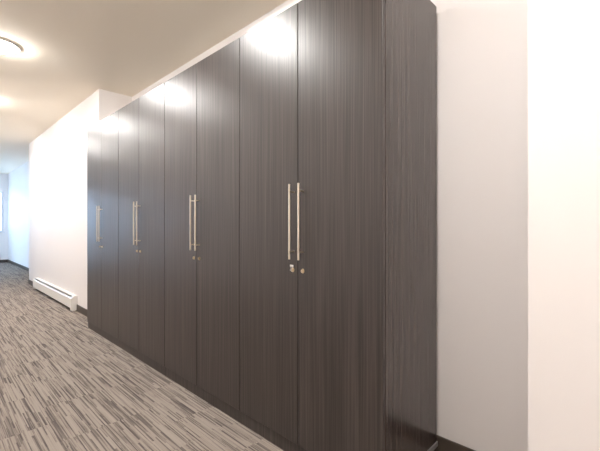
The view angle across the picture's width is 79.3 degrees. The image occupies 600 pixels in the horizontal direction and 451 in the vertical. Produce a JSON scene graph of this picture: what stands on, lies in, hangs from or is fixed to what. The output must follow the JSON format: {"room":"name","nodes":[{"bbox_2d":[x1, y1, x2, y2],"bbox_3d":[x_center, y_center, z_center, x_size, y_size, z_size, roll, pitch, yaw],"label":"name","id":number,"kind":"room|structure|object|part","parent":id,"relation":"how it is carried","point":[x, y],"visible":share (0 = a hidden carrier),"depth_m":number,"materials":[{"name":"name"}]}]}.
{"room":"office corridor","nodes":[
{"label":"office corridor","id":0,"kind":"room"},
{"bbox_2d":[0,173,7,259],"bbox_3d":[-10.114,-0.233,10.427,0.120,2.765,2.896,0,0,44],"label":"wall","id":1,"kind":"structure","parent":0,"point":[3,177],"depth_m":11.28,"materials":[{"name":"white paint"}]},
{"bbox_2d":[0,192,4,232],"bbox_3d":[-10.005,-0.412,10.489,0.130,1.275,2.256,0,0,44],"label":"window","id":2,"kind":"structure","parent":1,"relation":"in","point":[1,193],"depth_m":11.25,"materials":[{"name":"white"}]},
{"bbox_3d":[-10.028,-0.425,10.512,0.005,1.150,2.096,0,0,44],"label":"pane","id":3,"kind":"part","parent":2,"relation":"part of","materials":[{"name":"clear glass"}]},
{"bbox_3d":[-10.030,-0.425,10.514,0.060,1.250,2.196,0,0,44],"label":"frame","id":4,"kind":"part","parent":2,"relation":"part of","materials":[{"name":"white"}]},
{"bbox_2d":[8,161,28,267],"bbox_3d":[-7.075,-0.233,9.424,5.646,2.765,0.120,0,0,44],"label":"wall","id":5,"kind":"structure","parent":0,"point":[18,179],"depth_m":9.96,"materials":[{"name":"white paint"}]},
{"bbox_2d":[8,260,28,270],"bbox_3d":[-7.124,1.106,9.380,5.636,0.088,0.010,0,0,44],"label":"baseboard","id":6,"kind":"structure","parent":5,"relation":"attached to","point":[9,261],"depth_m":10.01,"materials":[{"name":"brown plastic"}]},
{"bbox_2d":[29,89,131,308],"bbox_3d":[-3.687,-0.233,5.889,4.140,2.765,0.500,0,0,44],"label":"wall","id":7,"kind":"structure","parent":0,"point":[57,156],"depth_m":5.37,"materials":[{"name":"white paint"}]},
{"bbox_2d":[33,277,76,310],"bbox_3d":[-3.912,1.046,5.708,2.478,0.208,0.072,0,0,44],"label":"baseboard heater","id":8,"kind":"object","parent":7,"relation":"attached to","point":[69,299],"visible":1,"depth_m":5.42,"materials":[{"name":"white metal"}]},
{"bbox_3d":[-3.903,1.032,5.718,2.378,0.175,0.044,0,0,44],"label":"plate","id":9,"kind":"part","parent":8,"relation":"part of","materials":[{"name":"white metal"}]},
{"bbox_2d":[28,279,86,316],"bbox_3d":[-3.865,1.106,5.706,4.140,0.088,0.010,0,0,44],"label":"baseboard","id":10,"kind":"structure","parent":7,"relation":"attached to","point":[80,309],"depth_m":4.75,"materials":[{"name":"brown plastic"}]},
{"bbox_2d":[0,262,283,450],"bbox_3d":[-3.718,1.200,4.254,17.899,0.100,2.896,0,0,44],"label":"floor","id":11,"kind":"structure","parent":0,"point":[65,386],"depth_m":2.46,"materials":[{"name":"carpet"}]},
{"bbox_2d":[87,110,118,346],"bbox_3d":[-1.889,0.030,3.906,0.945,2.240,0.544,0,0,44],"label":"storage cabinet","id":12,"kind":"object","parent":11,"relation":"on","point":[103,136],"visible":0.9,"depth_m":3.69,"materials":[{"name":"black wood"}]},
{"bbox_3d":[-2.215,-0.009,3.908,0.466,2.161,0.019,0,0,44],"label":"door","id":13,"kind":"part","parent":12,"relation":"part of","materials":[{"name":"brown wood"}]},
{"bbox_3d":[-2.093,-0.018,3.731,0.011,0.367,0.011,0,0,-19],"label":"handle","id":14,"kind":"part","parent":12,"relation":"part of","materials":[{"name":"silver metal"}]},
{"bbox_3d":[-2.048,-0.018,3.688,0.011,0.367,0.011,0,0,-19],"label":"handle","id":15,"kind":"part","parent":12,"relation":"part of","materials":[{"name":"silver metal"}]},
{"bbox_3d":[-1.875,-0.009,3.580,0.470,2.161,0.019,0,0,44],"label":"door","id":16,"kind":"part","parent":12,"relation":"part of","materials":[{"name":"brown wood"}]},
{"bbox_2d":[119,82,165,375],"bbox_3d":[-1.209,0.030,3.249,0.945,2.240,0.544,0,0,44],"label":"storage cabinet","id":17,"kind":"object","parent":11,"relation":"on","point":[142,120],"visible":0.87,"depth_m":3.02,"materials":[{"name":"black wood"}]},
{"bbox_3d":[-1.534,-0.009,3.251,0.466,2.161,0.019,0,0,44],"label":"door","id":18,"kind":"part","parent":17,"relation":"part of","materials":[{"name":"brown wood"}]},
{"bbox_3d":[-1.413,-0.018,3.075,0.011,0.367,0.011,0,0,17],"label":"handle","id":19,"kind":"part","parent":17,"relation":"part of","materials":[{"name":"silver metal"}]},
{"bbox_3d":[-1.368,-0.018,3.031,0.011,0.367,0.011,0,0,17],"label":"handle","id":20,"kind":"part","parent":17,"relation":"part of","materials":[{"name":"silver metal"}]},
{"bbox_3d":[-1.194,-0.009,2.923,0.470,2.161,0.019,0,0,44],"label":"door","id":21,"kind":"part","parent":17,"relation":"part of","materials":[{"name":"brown wood"}]},
{"bbox_2d":[165,38,240,422],"bbox_3d":[-0.529,0.030,2.592,0.945,2.240,0.544,0,0,44],"label":"storage cabinet","id":22,"kind":"object","parent":11,"relation":"on","point":[202,102],"visible":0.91,"depth_m":2.36,"materials":[{"name":"black wood"}]},
{"bbox_3d":[-0.854,-0.009,2.594,0.466,2.161,0.019,0,0,44],"label":"door","id":23,"kind":"part","parent":22,"relation":"part of","materials":[{"name":"brown wood"}]},
{"bbox_3d":[-0.732,-0.018,2.418,0.011,0.367,0.011,0,0,-19],"label":"handle","id":24,"kind":"part","parent":22,"relation":"part of","materials":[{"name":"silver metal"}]},
{"bbox_3d":[-0.688,-0.018,2.375,0.011,0.367,0.011,0,0,-19],"label":"handle","id":25,"kind":"part","parent":22,"relation":"part of","materials":[{"name":"silver metal"}]},
{"bbox_3d":[-0.514,-0.009,2.266,0.470,2.161,0.019,0,0,44],"label":"door","id":26,"kind":"part","parent":22,"relation":"part of","materials":[{"name":"brown wood"}]},
{"bbox_2d":[240,0,437,450],"bbox_3d":[0.156,0.030,1.937,0.949,2.240,0.552,0,0,44],"label":"storage cabinet","id":27,"kind":"object","parent":11,"relation":"on","point":[338,98],"visible":0.99,"depth_m":1.67,"materials":[{"name":"black wood"}]},
{"bbox_3d":[-0.174,-0.009,1.938,0.466,2.161,0.019,0,0,44],"label":"door","id":28,"kind":"part","parent":27,"relation":"part of","materials":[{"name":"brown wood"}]},
{"bbox_2d":[247,0,300,32],"bbox_3d":[-0.107,-1.099,1.931,0.436,0.017,0.097,0,0,44],"label":"board","id":29,"kind":"object","parent":27,"relation":"on","point":[296,1],"visible":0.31,"depth_m":1.89,"materials":[{"name":"white"}]},
{"bbox_3d":[-0.052,-0.018,1.761,0.011,0.367,0.011,0,0,-19],"label":"handle","id":30,"kind":"part","parent":27,"relation":"part of","materials":[{"name":"silver metal"}]},
{"bbox_3d":[-0.007,-0.018,1.718,0.011,0.367,0.011,0,0,-19],"label":"handle","id":31,"kind":"part","parent":27,"relation":"part of","materials":[{"name":"silver metal"}]},
{"bbox_3d":[0.166,-0.009,1.610,0.470,2.161,0.019,0,0,44],"label":"door","id":32,"kind":"part","parent":27,"relation":"part of","materials":[{"name":"brown wood"}]},
{"bbox_3d":[0.506,-0.007,1.636,0.018,2.166,0.483,0,0,44],"label":"panel","id":33,"kind":"part","parent":27,"relation":"part of","materials":[{"name":"laminate"}]},
{"bbox_2d":[0,0,286,173],"bbox_3d":[-3.718,-1.665,4.254,17.899,0.100,2.896,0,0,44],"label":"ceiling","id":34,"kind":"structure","parent":0,"point":[70,50],"depth_m":3.25,"materials":[{"name":"beige paint"}]},
{"bbox_2d":[0,38,19,53],"bbox_3d":[-2.674,-1.585,3.220,0.296,0.060,0.296,0,0,44],"label":"ceiling light","id":35,"kind":"object","parent":34,"relation":"attached to","point":[6,46],"visible":1,"depth_m":3.21,"materials":[{"name":"white"}]},
{"bbox_2d":[0,41,16,53],"bbox_3d":[-2.674,-1.579,3.220,0.255,0.048,0.255,0,0,44],"label":"diffuser","id":36,"kind":"object","parent":35,"relation":"attached to","point":[6,47],"depth_m":3.21,"materials":[{"name":"white"}]},
{"bbox_2d":[132,0,527,450],"bbox_3d":[-0.492,-0.233,3.069,4.376,2.765,0.120,0,0,44],"label":"wall","id":37,"kind":"structure","parent":0,"point":[482,45],"depth_m":1.69,"materials":[{"name":"white paint"}]},
{"bbox_2d":[435,435,474,450],"bbox_3d":[-0.537,1.106,3.022,4.376,0.088,0.010,0,0,44],"label":"baseboard","id":38,"kind":"structure","parent":37,"relation":"attached to","point":[444,444],"depth_m":1.79,"materials":[{"name":"brown plastic"}]},
{"bbox_2d":[528,0,599,450],"bbox_3d":[2.208,-0.233,0.198,3.498,2.765,0.500,0,0,44],"label":"wall","id":39,"kind":"structure","parent":0,"point":[564,35],"depth_m":1.17,"materials":[{"name":"white paint"}]}
]}

